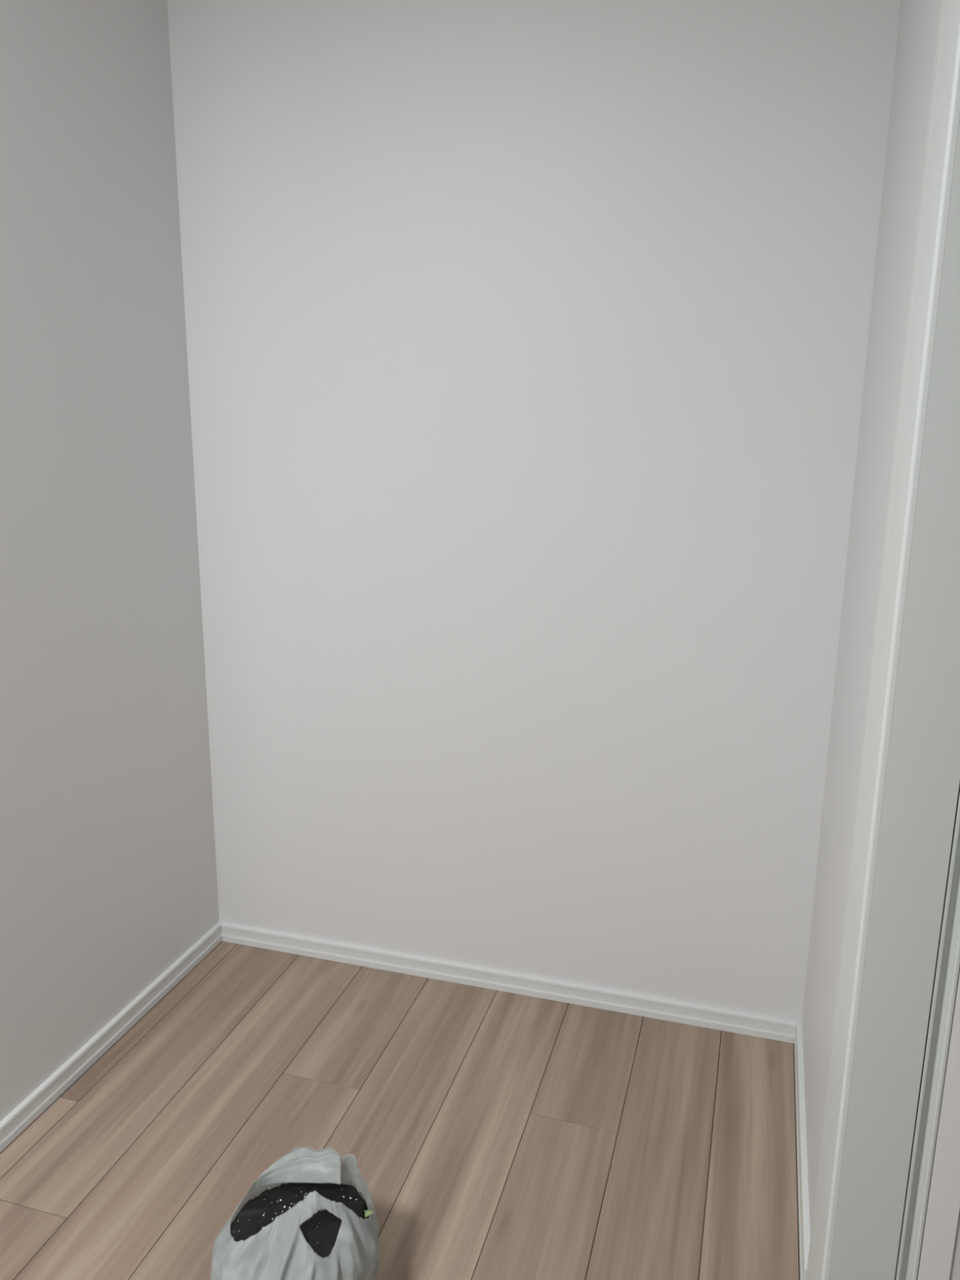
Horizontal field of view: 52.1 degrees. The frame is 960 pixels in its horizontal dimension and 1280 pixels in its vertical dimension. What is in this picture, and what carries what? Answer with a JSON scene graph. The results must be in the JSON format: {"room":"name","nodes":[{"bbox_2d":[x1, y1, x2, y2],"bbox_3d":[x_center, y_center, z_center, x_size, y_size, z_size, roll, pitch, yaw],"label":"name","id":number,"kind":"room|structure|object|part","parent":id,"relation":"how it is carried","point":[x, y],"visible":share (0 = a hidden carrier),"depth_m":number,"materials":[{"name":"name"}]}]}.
{"room":"hallway","nodes":[
{"label":"hallway","id":0,"kind":"room"},
{"bbox_2d":[0,0,219,1121],"bbox_3d":[-1.032,-0.276,1.703,0.100,2.820,1.764,4,14,16],"label":"wall","id":1,"kind":"structure","parent":0,"point":[108,875],"depth_m":2.15,"materials":[{"name":"paint"}]},
{"bbox_2d":[0,921,222,1152],"bbox_3d":[-0.991,1.026,1.996,0.014,0.053,1.764,4,14,16],"label":"baseboard","id":2,"kind":"structure","parent":1,"relation":"attached to","point":[18,1120],"depth_m":2.31,"materials":[{"name":"paint"}]},
{"bbox_2d":[0,941,799,1279],"bbox_3d":[-0.920,1.358,0.847,5.800,0.060,4.014,4,14,16],"label":"floor","id":3,"kind":"structure","parent":0,"point":[491,1134],"depth_m":2.07,"materials":[{"name":"laminate"}]},
{"bbox_2d":[210,1146,379,1279],"bbox_3d":[-0.315,1.024,1.641,0.271,0.234,0.260,4,14,16],"label":"bag","id":4,"kind":"object","parent":3,"relation":"on","point":[280,1251],"visible":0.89,"depth_m":1.61,"materials":[{"name":"grey plastic"}]},
{"bbox_3d":[-0.315,0.921,1.711,0.148,0.047,0.047,0,13,0],"label":"folded handle","id":5,"kind":"part","parent":4,"relation":"part of","materials":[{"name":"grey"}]},
{"bbox_2d":[230,1182,368,1257],"bbox_3d":[-0.315,1.045,1.647,0.247,0.164,0.236,4,14,16],"label":"sack","id":6,"kind":"object","parent":4,"relation":"in","point":[321,1231],"visible":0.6,"depth_m":1.66,"materials":[{"name":"plastic"}]},
{"bbox_2d":[364,1209,373,1217],"bbox_3d":[-0.189,0.977,1.671,0.016,0.011,0.007,-4,14,-17],"label":"scrap","id":7,"kind":"object","parent":6,"relation":"on","point":[367,1212],"visible":1,"depth_m":1.67,"materials":[{"name":"green"}]},
{"bbox_2d":[167,0,901,1022],"bbox_3d":[0.043,-0.416,2.341,1.793,2.820,0.100,4,14,16],"label":"wall","id":8,"kind":"structure","parent":0,"point":[526,340],"depth_m":2.28,"materials":[{"name":"paint"}]},
{"bbox_2d":[219,921,800,1043],"bbox_3d":[0.014,0.893,2.597,1.592,0.053,0.014,4,14,16],"label":"baseboard","id":9,"kind":"structure","parent":8,"relation":"attached to","point":[642,1005],"depth_m":2.56,"materials":[{"name":"paint"}]},
{"bbox_2d":[801,0,941,1239],"bbox_3d":[0.265,0.097,0.191,0.085,2.820,4.014,4,14,16],"label":"wall","id":10,"kind":"structure","parent":0,"point":[918,20],"depth_m":1.74,"materials":[{"name":"paint"}]},
{"bbox_2d":[794,1022,809,1279],"bbox_3d":[0.669,1.032,2.043,0.014,0.053,0.736,4,14,16],"label":"baseboard","id":11,"kind":"structure","parent":10,"relation":"attached to","point":[802,1159],"depth_m":1.96,"materials":[{"name":"paint"}]},
{"bbox_2d":[805,0,959,1279],"bbox_3d":[0.600,0.127,1.335,0.126,2.140,0.230,4,14,16],"label":"door frame","id":12,"kind":"structure","parent":10,"relation":"in","point":[900,961],"depth_m":1.27,"materials":[{"name":"paint"}]},
{"bbox_2d":[916,967,959,1279],"bbox_3d":[0.662,-0.086,1.196,0.039,2.720,0.103,4,14,16],"label":"wall","id":13,"kind":"structure","parent":0,"point":[943,1206],"depth_m":1.34,"materials":[{"name":"paint"}]},
{"bbox_2d":[949,1208,959,1279],"bbox_3d":[1.433,-0.027,0.979,1.566,2.720,0.099,4,14,16],"label":"wall","id":14,"kind":"structure","parent":0,"point":[955,1265],"depth_m":1.37,"materials":[{"name":"paint"}]}
]}

